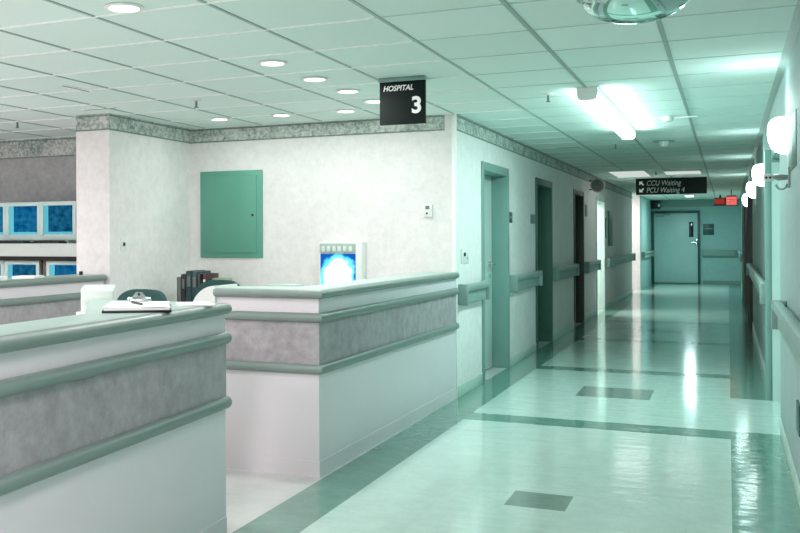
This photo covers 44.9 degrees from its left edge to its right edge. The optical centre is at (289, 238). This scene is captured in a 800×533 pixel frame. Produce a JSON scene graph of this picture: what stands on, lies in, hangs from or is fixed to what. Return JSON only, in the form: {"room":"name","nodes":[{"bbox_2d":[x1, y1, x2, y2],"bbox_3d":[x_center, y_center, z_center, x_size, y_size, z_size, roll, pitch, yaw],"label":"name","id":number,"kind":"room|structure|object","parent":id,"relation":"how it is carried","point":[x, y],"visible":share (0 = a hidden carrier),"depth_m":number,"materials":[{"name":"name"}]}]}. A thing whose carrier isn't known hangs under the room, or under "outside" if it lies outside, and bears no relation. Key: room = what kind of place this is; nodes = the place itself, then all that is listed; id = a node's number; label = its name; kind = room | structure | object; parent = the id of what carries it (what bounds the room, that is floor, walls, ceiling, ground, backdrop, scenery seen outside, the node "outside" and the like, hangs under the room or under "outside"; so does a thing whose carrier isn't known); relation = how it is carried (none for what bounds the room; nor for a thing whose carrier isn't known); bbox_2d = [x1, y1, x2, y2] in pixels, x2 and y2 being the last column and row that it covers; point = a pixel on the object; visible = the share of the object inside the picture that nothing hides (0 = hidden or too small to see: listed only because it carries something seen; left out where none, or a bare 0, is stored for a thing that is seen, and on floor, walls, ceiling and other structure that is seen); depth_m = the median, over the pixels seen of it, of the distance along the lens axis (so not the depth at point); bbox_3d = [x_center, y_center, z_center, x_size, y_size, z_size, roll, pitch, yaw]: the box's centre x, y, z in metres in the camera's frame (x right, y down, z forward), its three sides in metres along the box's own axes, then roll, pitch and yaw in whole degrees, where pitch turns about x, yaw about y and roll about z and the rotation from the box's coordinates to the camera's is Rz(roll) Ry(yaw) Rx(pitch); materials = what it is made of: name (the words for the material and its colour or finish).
{"room":"hospital interior","nodes":[
{"label":"hospital interior","id":0,"kind":"room"},
{"bbox_2d":[76,130,190,301],"bbox_3d":[-1.361,0.168,8.868,0.343,2.450,1.541,0,0,25],"label":"wall pier","id":1,"kind":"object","parent":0,"point":[134,187],"visible":0.43,"depth_m":8.42,"materials":[{"name":"paint"}]},
{"bbox_2d":[76,113,108,131],"bbox_3d":[-1.688,-0.986,8.165,0.343,0.140,0.006,0,0,25],"label":"trim","id":2,"kind":"structure","parent":1,"relation":"attached to","point":[91,122],"depth_m":8.16,"materials":[{"name":"paper"}]},
{"bbox_2d":[121,237,125,250],"bbox_3d":[-1.435,0.053,8.273,0.019,0.120,0.080,0,0,25],"label":"light switch","id":3,"kind":"object","parent":1,"relation":"attached to","point":[123,239],"visible":1,"depth_m":8.27,"materials":[{"name":"white plastic"}]},
{"bbox_2d":[0,131,432,286],"bbox_3d":[-1.289,0.167,9.591,5.673,2.450,0.232,0,0,25],"label":"wall","id":4,"kind":"structure","parent":0,"point":[372,189],"depth_m":8.77,"materials":[{"name":"paint"}]},
{"bbox_2d":[0,136,75,158],"bbox_3d":[-2.591,-0.952,10.088,2.900,0.200,0.006,0,0,25],"label":"trim","id":5,"kind":"structure","parent":4,"relation":"attached to","point":[60,146],"depth_m":10.12,"materials":[{"name":"paper"}]},
{"bbox_2d":[109,113,189,143],"bbox_3d":[-1.249,-0.988,8.705,0.006,0.140,1.341,0,0,25],"label":"trim","id":6,"kind":"structure","parent":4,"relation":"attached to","point":[119,123],"depth_m":8.64,"materials":[{"name":"paper"}]},
{"bbox_2d":[200,170,262,257],"bbox_3d":[-0.563,-0.226,9.116,0.670,0.830,0.026,0,0,25],"label":"electrical panel","id":7,"kind":"object","parent":4,"relation":"attached to","point":[231,202],"visible":1,"depth_m":9.10,"materials":[{"name":"green paint"}]},
{"bbox_2d":[190,114,444,143],"bbox_3d":[0.180,-0.995,8.785,2.537,0.140,0.006,0,0,25],"label":"trim","id":8,"kind":"structure","parent":4,"relation":"attached to","point":[433,122],"depth_m":8.78,"materials":[{"name":"paper"}]},
{"bbox_2d":[319,242,366,284],"bbox_3d":[0.468,0.259,8.579,0.414,0.450,0.147,0,0,25],"label":"xray viewer","id":9,"kind":"object","parent":4,"relation":"attached to","point":[338,261],"visible":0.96,"depth_m":8.52,"materials":[{"name":"white plastic"}]},
{"bbox_2d":[424,204,432,216],"bbox_3d":[1.198,-0.240,8.304,0.070,0.110,0.036,0,0,25],"label":"intercom","id":10,"kind":"object","parent":4,"relation":"attached to","point":[428,208],"visible":1,"depth_m":8.29,"materials":[{"name":"white plastic"}]},
{"bbox_2d":[0,0,797,199],"bbox_3d":[3.155,-1.129,14.115,10.400,0.100,32.700,0,0,25],"label":"ceiling","id":11,"kind":"structure","parent":0,"point":[198,20],"depth_m":5.93,"materials":[{"name":"tile"}]},
{"bbox_2d":[58,84,92,91],"bbox_3d":[-1.508,-1.053,6.737,0.060,0.006,0.320,0,0,25],"label":"ceiling vent","id":12,"kind":"object","parent":11,"relation":"in","point":[64,85],"visible":1,"depth_m":6.72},
{"bbox_2d":[82,107,116,110],"bbox_3d":[-1.549,-1.053,7.800,0.320,0.006,0.060,0,0,25],"label":"ceiling vent","id":13,"kind":"object","parent":11,"relation":"in","point":[106,107],"visible":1,"depth_m":7.77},
{"bbox_2d":[104,2,143,12],"bbox_3d":[-0.760,-1.054,4.382,0.180,0.012,0.180,0,0,25],"label":"recessed light","id":14,"kind":"object","parent":11,"relation":"in","point":[117,7],"visible":1,"depth_m":4.37,"materials":[{"name":"glass"}]},
{"bbox_2d":[258,60,286,66],"bbox_3d":[-0.106,-1.057,5.787,0.180,0.012,0.180,0,0,25],"label":"recessed light","id":15,"kind":"object","parent":11,"relation":"in","point":[269,63],"visible":1,"depth_m":5.78,"materials":[{"name":"white plastic"}]},
{"bbox_2d":[271,113,291,116],"bbox_3d":[-0.074,-1.057,8.236,0.180,0.012,0.180,0,0,25],"label":"recessed light","id":16,"kind":"object","parent":11,"relation":"in","point":[277,114],"visible":1,"depth_m":8.22,"materials":[{"name":"white plastic"}]},
{"bbox_2d":[301,76,327,81],"bbox_3d":[0.165,-1.058,6.378,0.180,0.012,0.180,0,0,25],"label":"recessed light","id":17,"kind":"object","parent":11,"relation":"in","point":[311,78],"visible":1,"depth_m":6.36,"materials":[{"name":"white plastic"}]},
{"bbox_2d":[0,0,666,199],"bbox_3d":[1.538,-1.068,14.845,6.450,0.006,31.732,0,0,25],"label":"grid","id":18,"kind":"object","parent":11,"relation":"attached to","point":[220,1],"depth_m":6.57,"materials":[{"name":"metal"}]},
{"bbox_2d":[335,109,355,112],"bbox_3d":[0.467,-1.060,7.999,0.180,0.012,0.180,0,0,25],"label":"recessed light","id":19,"kind":"object","parent":11,"relation":"in","point":[341,110],"visible":1,"depth_m":7.97,"materials":[{"name":"white plastic"}]},
{"bbox_2d":[336,89,359,93],"bbox_3d":[0.419,-1.060,6.910,0.180,0.012,0.180,0,0,25],"label":"recessed light","id":20,"kind":"object","parent":11,"relation":"in","point":[341,91],"visible":1,"depth_m":6.90,"materials":[{"name":"white plastic"}]},
{"bbox_2d":[363,99,379,103],"bbox_3d":[0.656,-1.061,7.429,0.180,0.012,0.180,0,0,25],"label":"recessed light","id":21,"kind":"object","parent":11,"relation":"in","point":[370,101],"visible":0.77,"depth_m":7.41,"materials":[{"name":"glass"}]},
{"bbox_2d":[0,0,799,199],"bbox_3d":[2.534,-1.074,14.344,7.951,0.005,32.200,0,0,25],"label":"grid","id":22,"kind":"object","parent":11,"relation":"attached to","point":[506,5],"depth_m":5.97,"materials":[{"name":"metal"}]},
{"bbox_2d":[378,75,426,125],"bbox_3d":[0.748,-0.911,6.353,0.320,0.311,0.060,0,0,25],"label":"sign","id":23,"kind":"object","parent":11,"relation":"hanging from","point":[402,99],"visible":1,"depth_m":6.34,"materials":[{"name":"black paint"}]},
{"bbox_2d":[374,0,795,199],"bbox_3d":[5.327,-1.088,13.110,1.884,0.003,31.728,0,0,25],"label":"grid","id":24,"kind":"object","parent":11,"relation":"attached to","point":[728,192],"depth_m":6.68,"materials":[{"name":"metal"}]},
{"bbox_2d":[577,86,635,139],"bbox_3d":[2.751,-1.029,8.197,0.144,0.094,3.100,0,0,25],"label":"fluorescent fixture","id":25,"kind":"object","parent":11,"relation":"attached to","point":[593,97],"visible":1,"depth_m":7.57,"materials":[{"name":"white plastic"}]},
{"bbox_2d":[606,170,653,177],"bbox_3d":[5.789,-1.085,16.264,0.610,0.012,1.830,0,0,25],"label":"ceiling light","id":26,"kind":"object","parent":11,"relation":"attached to","point":[629,173],"depth_m":16.09,"materials":[{"name":"white plastic"}]},
{"bbox_2d":[576,0,689,24],"bbox_3d":[1.507,-1.006,4.169,0.504,0.129,0.504,0,0,25],"label":"mirror","id":27,"kind":"object","parent":11,"relation":"attached to","point":[626,12],"visible":1,"depth_m":4.08,"materials":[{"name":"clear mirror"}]},
{"bbox_2d":[626,116,696,121],"bbox_3d":[3.255,-1.054,8.516,0.680,0.050,0.090,0,0,25],"label":"ceiling sensor","id":28,"kind":"object","parent":11,"relation":"attached to","point":[664,118],"visible":0.98,"depth_m":8.45,"materials":[{"name":"white plastic"}]},
{"bbox_2d":[653,140,674,146],"bbox_3d":[4.173,-1.051,10.691,0.220,0.064,0.220,0,0,25],"label":"smoke detector","id":29,"kind":"object","parent":11,"relation":"attached to","point":[662,143],"visible":1,"depth_m":10.65,"materials":[{"name":"teal paint"}]},
{"bbox_2d":[636,177,706,194],"bbox_3d":[6.923,-0.946,17.394,1.200,0.298,0.042,0,0,25],"label":"sign","id":30,"kind":"object","parent":11,"relation":"hanging from","point":[684,185],"visible":1,"depth_m":17.37,"materials":[{"name":"plastic"}]},
{"bbox_2d":[661,170,702,174],"bbox_3d":[6.535,-1.089,15.923,0.610,0.012,1.030,0,0,25],"label":"ceiling light","id":31,"kind":"object","parent":11,"relation":"attached to","point":[679,172],"depth_m":15.88,"materials":[{"name":"white plastic"}]},
{"bbox_2d":[714,195,725,205],"bbox_3d":[11.080,-0.977,24.651,0.280,0.280,0.064,0,0,25],"label":"exit sign","id":32,"kind":"object","parent":11,"relation":"hanging from","point":[719,201],"visible":0.88,"depth_m":24.63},
{"bbox_2d":[726,189,736,204],"bbox_3d":[10.063,-0.932,21.816,0.230,0.360,0.066,0,0,25],"label":"exit sign","id":33,"kind":"object","parent":11,"relation":"hanging from","point":[731,199],"visible":1,"depth_m":21.79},
{"bbox_2d":[226,283,799,532],"bbox_3d":[3.168,1.421,14.115,10.400,0.100,32.700,0,0,25],"label":"floor","id":34,"kind":"structure","parent":0,"point":[653,413],"depth_m":6.15,"materials":[{"name":"tile"}]},
{"bbox_2d":[0,243,76,275],"bbox_3d":[-2.586,0.726,9.758,2.594,1.345,0.590,0,0,25],"label":"shelf unit","id":35,"kind":"object","parent":34,"relation":"on","point":[43,252],"visible":0.12,"depth_m":9.40,"materials":[{"name":"laminate"}]},
{"bbox_2d":[0,260,5,275],"bbox_3d":[-3.065,0.415,9.959,0.420,0.372,0.280,0,0,21],"label":"computer monitor","id":36,"kind":"object","parent":35,"relation":"on","point":[1,261],"visible":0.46,"depth_m":9.77,"materials":[{"name":"plastic"}]},
{"bbox_2d":[0,241,31,243],"bbox_3d":[-2.763,0.042,9.590,0.340,0.025,0.120,0,0,25],"label":"keyboard","id":37,"kind":"object","parent":35,"relation":"on","point":[1,242],"visible":0.98,"depth_m":9.53,"materials":[{"name":"black plastic"}]},
{"bbox_2d":[4,260,42,277],"bbox_3d":[-2.656,0.413,9.772,0.420,0.372,0.280,0,0,21],"label":"computer monitor","id":38,"kind":"object","parent":35,"relation":"on","point":[11,267],"visible":0.5,"depth_m":9.65,"materials":[{"name":"plastic"}]},
{"bbox_2d":[18,240,44,241],"bbox_3d":[-2.644,0.038,9.777,0.200,0.031,0.180,0,0,25],"label":"monitor stand","id":39,"kind":"object","parent":35,"relation":"on","point":[18,240],"visible":0.44,"depth_m":9.70,"materials":[{"name":"plastic"}]},
{"bbox_2d":[6,202,39,239],"bbox_3d":[-2.648,-0.170,9.790,0.420,0.385,0.280,0,0,21],"label":"computer monitor","id":40,"kind":"object","parent":39,"relation":"on","point":[22,218],"visible":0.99,"depth_m":9.67,"materials":[{"name":"glass"}]},
{"bbox_2d":[32,241,66,242],"bbox_3d":[-2.366,0.040,9.408,0.340,0.025,0.120,0,0,25],"label":"keyboard","id":41,"kind":"object","parent":35,"relation":"on","point":[33,241],"visible":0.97,"depth_m":9.35,"materials":[{"name":"black plastic"}]},
{"bbox_2d":[46,261,76,275],"bbox_3d":[-2.174,0.410,9.552,0.420,0.372,0.280,0,0,21],"label":"computer monitor","id":42,"kind":"object","parent":35,"relation":"on","point":[53,268],"visible":0.32,"depth_m":9.44,"materials":[{"name":"glass"}]},
{"bbox_2d":[52,240,76,242],"bbox_3d":[-2.247,0.036,9.596,0.200,0.031,0.180,0,0,25],"label":"monitor stand","id":43,"kind":"object","parent":35,"relation":"on","point":[67,241],"visible":0.44,"depth_m":9.52,"materials":[{"name":"plastic"}]},
{"bbox_2d":[40,201,76,239],"bbox_3d":[-2.252,-0.172,9.608,0.420,0.385,0.280,0,0,21],"label":"computer monitor","id":44,"kind":"object","parent":43,"relation":"on","point":[57,218],"visible":0.77,"depth_m":9.48,"materials":[{"name":"plastic"}]},
{"bbox_3d":[-3.041,0.040,9.959,0.200,0.031,0.180,0,0,25],"label":"monitor riser","id":45,"kind":"object","parent":35,"relation":"on","visible":0},
{"bbox_2d":[0,203,5,239],"bbox_3d":[-3.046,-0.168,9.971,0.420,0.385,0.280,0,0,21],"label":"computer monitor","id":46,"kind":"object","parent":45,"relation":"on","point":[2,205],"visible":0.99,"depth_m":9.78,"materials":[{"name":"plastic"}]},
{"bbox_2d":[0,274,106,324],"bbox_3d":[-3.278,0.859,4.647,0.304,1.086,7.720,0,0,25],"label":"reception counter","id":47,"kind":"object","parent":34,"relation":"on","point":[21,300],"depth_m":7.36,"materials":[{"name":"white laminate"}]},
{"bbox_2d":[12,275,43,278],"bbox_3d":[-2.015,0.299,7.368,0.180,0.020,0.200,0,0,7],"label":"paper stack","id":48,"kind":"object","parent":47,"relation":"on","point":[19,276],"visible":1,"depth_m":7.28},
{"bbox_2d":[0,281,103,298],"bbox_3d":[-3.265,0.882,4.631,0.200,1.038,7.700,0,0,25],"label":"countertop","id":49,"kind":"structure","parent":47,"relation":"on","point":[53,289],"depth_m":7.38,"materials":[{"name":"white laminate"}]},
{"bbox_2d":[7,274,102,279],"bbox_3d":[-3.296,0.341,4.649,0.274,0.050,7.710,0,0,25],"label":"countertop","id":50,"kind":"structure","parent":47,"relation":"on","point":[72,274],"depth_m":7.88,"materials":[{"name":"laminate"}]},
{"bbox_2d":[0,299,231,532],"bbox_3d":[-1.732,0.851,1.851,0.805,1.086,5.966,0,0,22],"label":"reception counter","id":51,"kind":"object","parent":34,"relation":"on","point":[110,422],"depth_m":3.57,"materials":[{"name":"white laminate"}]},
{"bbox_2d":[0,299,218,335],"bbox_3d":[-1.748,0.333,1.857,0.775,0.050,5.966,0,0,22],"label":"countertop","id":52,"kind":"structure","parent":51,"relation":"on","point":[93,313],"depth_m":3.57,"materials":[{"name":"laminate"}]},
{"bbox_2d":[102,292,171,312],"bbox_3d":[-0.644,0.270,4.056,0.280,0.066,0.370,0,0,-7],"label":"clipboard","id":53,"kind":"object","parent":51,"relation":"on","point":[149,306],"visible":0.99,"depth_m":3.90,"materials":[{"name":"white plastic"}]},
{"bbox_2d":[176,302,214,306],"bbox_3d":[-0.427,0.297,4.311,0.150,0.008,0.200,0,0,-13],"label":"paper stack","id":54,"kind":"object","parent":51,"relation":"on","point":[182,304],"visible":1,"depth_m":4.23,"materials":[{"name":"paper"}]},
{"bbox_2d":[117,289,166,300],"bbox_3d":[-1.131,0.871,6.389,0.588,1.040,0.558,0,0,37],"label":"office chair","id":55,"kind":"object","parent":34,"relation":"on","point":[155,295],"visible":0.05,"depth_m":6.54,"materials":[{"name":"fabric"}]},
{"bbox_2d":[194,280,239,298],"bbox_3d":[-0.701,0.869,7.788,0.588,1.040,0.558,0,0,35],"label":"office chair","id":56,"kind":"object","parent":34,"relation":"on","point":[208,283],"visible":0.06,"depth_m":8.00,"materials":[{"name":"fabric"}]},
{"bbox_2d":[193,272,458,477],"bbox_3d":[0.421,0.834,7.020,0.896,1.100,3.002,0,0,25],"label":"reception counter","id":57,"kind":"object","parent":34,"relation":"on","point":[320,376],"depth_m":5.76,"materials":[{"name":"white laminate"}]},
{"bbox_2d":[222,272,451,289],"bbox_3d":[0.489,0.323,7.005,0.696,0.050,2.972,0,0,25],"label":"countertop","id":58,"kind":"structure","parent":57,"relation":"on","point":[364,281],"depth_m":6.29,"materials":[{"name":"laminate"}]},
{"bbox_3d":[-1.200,1.012,5.357,0.850,0.760,0.700,0,0,25],"label":"desk","id":59,"kind":"object","parent":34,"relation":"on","visible":0},
{"bbox_2d":[81,284,115,310],"bbox_3d":[-1.012,0.443,5.070,0.170,0.375,0.409,0,0,-9],"label":"computer tower","id":60,"kind":"object","parent":59,"relation":"on","point":[96,292],"visible":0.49,"depth_m":4.88,"materials":[{"name":"plastic"}]},
{"bbox_3d":[-0.059,0.996,8.500,2.290,0.780,0.705,0,0,25],"label":"desk","id":61,"kind":"object","parent":34,"relation":"on","visible":0},
{"bbox_2d":[177,276,180,301],"bbox_3d":[-0.950,0.479,8.750,0.043,0.263,0.260,0,0,25],"label":"ring binder","id":62,"kind":"object","parent":61,"relation":"on","point":[179,277],"visible":0.24,"depth_m":8.63,"materials":[{"name":"plastic"}]},
{"bbox_2d":[181,274,185,301],"bbox_3d":[-0.907,0.466,8.729,0.048,0.288,0.262,0,0,25],"label":"ring binder","id":63,"kind":"object","parent":61,"relation":"on","point":[183,276],"visible":0.34,"depth_m":8.61,"materials":[{"name":"plastic"}]},
{"bbox_2d":[186,270,203,301],"bbox_3d":[-0.856,0.451,8.706,0.058,0.318,0.262,0,0,25],"label":"ring binder","id":64,"kind":"object","parent":61,"relation":"on","point":[188,273],"visible":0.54,"depth_m":8.59,"materials":[{"name":"plastic"}]},
{"bbox_2d":[192,270,210,301],"bbox_3d":[-0.803,0.453,8.681,0.053,0.313,0.262,0,0,25],"label":"ring binder","id":65,"kind":"object","parent":61,"relation":"on","point":[194,274],"visible":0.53,"depth_m":8.57,"materials":[{"name":"plastic"}]},
{"bbox_2d":[197,273,207,287],"bbox_3d":[-0.760,0.463,8.663,0.033,0.293,0.260,0,0,25],"label":"ring binder","id":66,"kind":"object","parent":61,"relation":"on","point":[200,275],"visible":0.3,"depth_m":8.55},
{"bbox_2d":[203,273,218,281],"bbox_3d":[-0.715,0.464,8.652,0.030,0.290,0.242,0,0,25],"label":"folder","id":67,"kind":"object","parent":61,"relation":"on","point":[209,276],"visible":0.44,"depth_m":8.62,"materials":[{"name":"paper"}]},
{"bbox_3d":[-0.051,0.516,8.581,0.320,0.180,0.240,0,0,25],"label":"tray","id":68,"kind":"object","parent":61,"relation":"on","visible":0},
{"bbox_2d":[265,283,302,286],"bbox_3d":[-0.054,0.461,8.576,0.280,0.095,0.210,0,0,25],"label":"paper stack","id":69,"kind":"object","parent":68,"relation":"in","point":[274,284],"visible":0.36,"depth_m":8.51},
{"bbox_2d":[433,114,631,385],"bbox_3d":[4.793,0.138,15.825,0.200,2.450,16.632,0,0,25],"label":"wall","id":70,"kind":"structure","parent":0,"point":[471,151],"depth_m":10.64,"materials":[{"name":"paint"}]},
{"bbox_2d":[452,114,457,397],"bbox_3d":[1.419,0.155,8.240,0.036,2.449,0.041,0,0,25],"label":"trim","id":71,"kind":"structure","parent":70,"relation":"attached to","point":[454,116],"depth_m":8.22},
{"bbox_2d":[461,248,468,263],"bbox_3d":[1.534,0.157,8.439,0.020,0.128,0.249,0,0,25],"label":"switch","id":72,"kind":"object","parent":70,"relation":"attached to","point":[464,252],"visible":1,"depth_m":8.42,"materials":[{"name":"white plastic"}]},
{"bbox_2d":[458,280,489,305],"bbox_3d":[1.671,0.489,8.650,0.090,0.184,0.860,0,0,25],"label":"handrail","id":73,"kind":"object","parent":70,"relation":"attached to","point":[477,291],"visible":1,"depth_m":8.53,"materials":[{"name":"plastic"}]},
{"bbox_2d":[481,161,509,382],"bbox_3d":[1.985,0.322,9.672,0.216,2.110,1.220,0,0,25],"label":"door","id":74,"kind":"structure","parent":70,"relation":"in","point":[495,256],"depth_m":10.13,"materials":[{"name":"teal paint"}]},
{"bbox_2d":[510,270,542,291],"bbox_3d":[2.694,0.484,10.887,0.090,0.184,1.540,0,0,25],"label":"handrail","id":75,"kind":"object","parent":70,"relation":"attached to","point":[518,282],"visible":1,"depth_m":10.74,"materials":[{"name":"plastic"}]},
{"bbox_2d":[535,177,552,350],"bbox_3d":[3.128,0.316,12.206,0.246,2.110,1.180,0,0,25],"label":"door","id":76,"kind":"structure","parent":70,"relation":"in","point":[543,188],"depth_m":12.65,"materials":[{"name":"green paint"}]},
{"bbox_2d":[457,114,631,197],"bbox_3d":[4.890,-1.017,15.801,0.006,0.140,16.590,0,0,25],"label":"trim","id":77,"kind":"structure","parent":70,"relation":"attached to","point":[465,126],"depth_m":10.79,"materials":[{"name":"paper"}]},
{"bbox_2d":[458,289,632,397],"bbox_3d":[4.902,1.313,15.801,0.008,0.100,16.590,0,0,25],"label":"baseboard","id":78,"kind":"structure","parent":70,"relation":"attached to","point":[477,380],"depth_m":11.10,"materials":[{"name":"plastic"}]},
{"bbox_2d":[553,264,578,280],"bbox_3d":[3.926,0.478,13.579,0.090,0.184,1.920,0,0,25],"label":"handrail","id":79,"kind":"object","parent":70,"relation":"attached to","point":[563,272],"visible":1,"depth_m":13.33,"materials":[{"name":"plastic"}]},
{"bbox_2d":[573,189,584,327],"bbox_3d":[4.422,0.310,15.034,0.246,2.110,1.080,0,0,25],"label":"door","id":80,"kind":"structure","parent":70,"relation":"in","point":[578,196],"depth_m":15.42,"materials":[{"name":"paint"}]},
{"bbox_2d":[584,260,600,272],"bbox_3d":[5.127,0.473,16.202,0.090,0.184,1.570,0,0,25],"label":"handrail","id":81,"kind":"object","parent":70,"relation":"attached to","point":[590,266],"visible":1,"depth_m":15.97,"materials":[{"name":"plastic"}]},
{"bbox_2d":[589,178,604,191],"bbox_3d":[5.168,-0.889,16.104,0.258,0.240,0.048,0,0,25],"label":"wall clock","id":82,"kind":"object","parent":70,"relation":"attached to","point":[597,184],"visible":1,"depth_m":16.08,"materials":[{"name":"black plastic"}]},
{"bbox_2d":[608,211,612,245],"bbox_3d":[6.334,-0.189,18.931,0.020,0.690,0.700,0,0,25],"label":"wall panel","id":83,"kind":"object","parent":70,"relation":"attached to","point":[610,213],"visible":1,"depth_m":18.89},
{"bbox_2d":[605,253,635,267],"bbox_3d":[7.181,0.463,20.689,0.090,0.184,5.640,0,0,25],"label":"handrail","id":84,"kind":"object","parent":70,"relation":"attached to","point":[617,260],"visible":1,"depth_m":19.94,"materials":[{"name":"plastic"}]},
{"bbox_2d":[632,195,639,289],"bbox_3d":[8.543,0.120,27.159,2.930,2.450,3.900,0,0,25],"label":"wall","id":85,"kind":"structure","parent":0,"point":[635,198],"depth_m":24.81,"materials":[{"name":"paint"}]},
{"bbox_2d":[640,196,651,289],"bbox_3d":[9.886,0.114,26.561,0.010,2.450,3.870,0,0,25],"label":"wall","id":86,"kind":"structure","parent":0,"point":[645,204],"depth_m":26.27,"materials":[{"name":"teal paint"}]},
{"bbox_2d":[642,250,653,258],"bbox_3d":[9.927,0.450,26.526,0.090,0.184,3.300,0,0,25],"label":"handrail","id":87,"kind":"object","parent":86,"relation":"attached to","point":[646,254],"visible":1,"depth_m":26.19,"materials":[{"name":"plastic"}]},
{"bbox_2d":[651,206,740,283],"bbox_3d":[10.580,0.111,28.481,5.534,2.450,0.200,0,0,25],"label":"wall","id":88,"kind":"structure","parent":0,"point":[726,220],"depth_m":27.55,"materials":[{"name":"teal paint"}]},
{"bbox_2d":[651,201,660,208],"bbox_3d":[10.748,-0.975,28.119,0.250,0.220,0.315,0,0,25],"label":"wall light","id":89,"kind":"object","parent":88,"relation":"attached to","point":[654,204],"visible":1,"depth_m":28.00,"materials":[{"name":"black plastic"}]},
{"bbox_2d":[652,210,700,283],"bbox_3d":[11.266,0.268,27.953,1.320,2.130,0.190,0,0,25],"label":"door","id":90,"kind":"structure","parent":88,"relation":"in","point":[675,234],"depth_m":27.99,"materials":[{"name":"teal paint"}]},
{"bbox_2d":[651,199,740,206],"bbox_3d":[11.777,-1.015,27.815,2.394,0.210,0.010,0,0,25],"label":"trim","id":91,"kind":"structure","parent":88,"relation":"attached to","point":[700,202],"depth_m":27.86,"materials":[{"name":"teal paint"}]},
{"bbox_2d":[703,224,713,234],"bbox_3d":[12.098,-0.252,27.666,0.290,0.320,0.017,0,0,25],"label":"room sign","id":92,"kind":"object","parent":88,"relation":"attached to","point":[708,229],"visible":1,"depth_m":27.66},
{"bbox_2d":[702,250,736,256],"bbox_3d":[12.342,0.437,27.515,0.920,0.186,0.090,0,0,25],"label":"handrail","id":93,"kind":"object","parent":88,"relation":"attached to","point":[732,253],"visible":1,"depth_m":27.47,"materials":[{"name":"teal paint"}]},
{"bbox_2d":[703,281,740,284],"bbox_3d":[12.419,1.277,27.526,0.984,0.100,0.010,0,0,25],"label":"baseboard","id":94,"kind":"structure","parent":88,"relation":"attached to","point":[704,282],"depth_m":27.51,"materials":[{"name":"teal paint"}]},
{"bbox_2d":[741,28,799,481],"bbox_3d":[6.263,0.131,12.640,0.200,2.450,32.200,0,0,25],"label":"wall","id":95,"kind":"structure","parent":0,"point":[787,99],"depth_m":5.92,"materials":[{"name":"paint"}]},
{"bbox_2d":[742,203,743,300],"bbox_3d":[10.028,0.283,20.925,0.250,2.110,1.300,0,0,25],"label":"door","id":96,"kind":"structure","parent":95,"relation":"in","point":[742,203],"depth_m":20.38,"materials":[{"name":"teal paint"}]},
{"bbox_2d":[744,206,747,312],"bbox_3d":[8.613,0.290,17.834,0.250,2.110,1.300,0,0,25],"label":"door","id":97,"kind":"structure","parent":95,"relation":"in","point":[745,207],"depth_m":17.29,"materials":[{"name":"brown wood"}]},
{"bbox_2d":[747,195,752,328],"bbox_3d":[7.240,0.297,14.833,0.250,2.110,1.300,0,0,25],"label":"door","id":98,"kind":"structure","parent":95,"relation":"in","point":[749,200],"depth_m":14.29,"materials":[{"name":"brown wood"}]},
{"bbox_2d":[746,181,755,197],"bbox_3d":[6.159,-0.642,12.796,0.112,0.228,0.224,0,0,25],"label":"wall sconce","id":99,"kind":"object","parent":95,"relation":"attached to","point":[750,187],"visible":0.94,"depth_m":12.72,"materials":[{"name":"glass"}]},
{"bbox_2d":[746,263,764,304],"bbox_3d":[5.450,0.471,11.210,0.090,0.184,6.680,0,0,25],"label":"handrail","id":100,"kind":"object","parent":95,"relation":"attached to","point":[759,282],"visible":0.7,"depth_m":9.71,"materials":[{"name":"plastic"}]},
{"bbox_2d":[752,164,763,185],"bbox_3d":[4.744,-0.635,9.705,0.112,0.228,0.224,0,0,25],"label":"wall sconce","id":101,"kind":"object","parent":95,"relation":"attached to","point":[758,169],"visible":0.94,"depth_m":9.63,"materials":[{"name":"glass"}]},
{"bbox_2d":[740,12,799,198],"bbox_3d":[6.157,-1.087,12.687,0.022,0.012,32.200,0,0,25],"label":"trim","id":102,"kind":"structure","parent":95,"relation":"attached to","point":[797,25],"depth_m":6.44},
{"bbox_2d":[741,283,799,506],"bbox_3d":[6.174,1.307,12.684,0.008,0.100,32.200,0,0,25],"label":"baseboard","id":103,"kind":"structure","parent":95,"relation":"attached to","point":[793,472],"depth_m":5.87,"materials":[{"name":"plastic"}]},
{"bbox_2d":[764,150,780,401],"bbox_3d":[3.851,0.313,7.405,0.270,2.110,1.470,0,0,25],"label":"door","id":104,"kind":"structure","parent":95,"relation":"in","point":[771,163],"depth_m":8.02,"materials":[{"name":"teal paint"}]},
{"bbox_2d":[763,167,789,189],"bbox_3d":[2.885,-0.351,5.673,0.140,0.134,0.080,0,0,25],"label":"wall bracket","id":105,"kind":"object","parent":95,"relation":"attached to","point":[766,177],"visible":1,"depth_m":5.66,"materials":[{"name":"metal"}]},
{"bbox_2d":[767,116,788,153],"bbox_3d":[2.992,-0.627,5.877,0.112,0.228,0.224,0,0,25],"label":"wall sconce","id":106,"kind":"object","parent":95,"relation":"attached to","point":[777,129],"visible":0.99,"depth_m":5.80,"materials":[{"name":"glass"}]},
{"bbox_2d":[771,300,799,368],"bbox_3d":[1.274,0.491,2.085,0.090,0.184,8.650,0,0,25],"label":"handrail","id":107,"kind":"object","parent":95,"relation":"attached to","point":[783,320],"visible":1,"depth_m":4.89,"materials":[{"name":"plastic"}]},
{"bbox_2d":[788,109,796,171],"bbox_3d":[2.832,-0.537,5.395,0.004,0.300,0.670,0,0,25],"label":"wall sign","id":108,"kind":"object","parent":95,"relation":"attached to","point":[792,125],"visible":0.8,"depth_m":5.34,"materials":[{"name":"plastic"}]},
{"bbox_2d":[796,399,799,436],"bbox_3d":[2.638,0.933,4.964,0.010,0.160,0.220,0,0,25],"label":"electrical outlet","id":109,"kind":"object","parent":95,"relation":"attached to","point":[797,400],"visible":1,"depth_m":4.96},
{"bbox_3d":[4.669,0.139,18.044,1.872,2.450,2.100,0,0,25],"label":"wall","id":110,"kind":"structure","parent":0,"visible":0},
{"bbox_2d":[596,196,604,314],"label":"door","id":111,"kind":"structure","parent":110,"relation":"in","point":[600,202],"depth_m":18.06,"materials":[{"name":"paint"}]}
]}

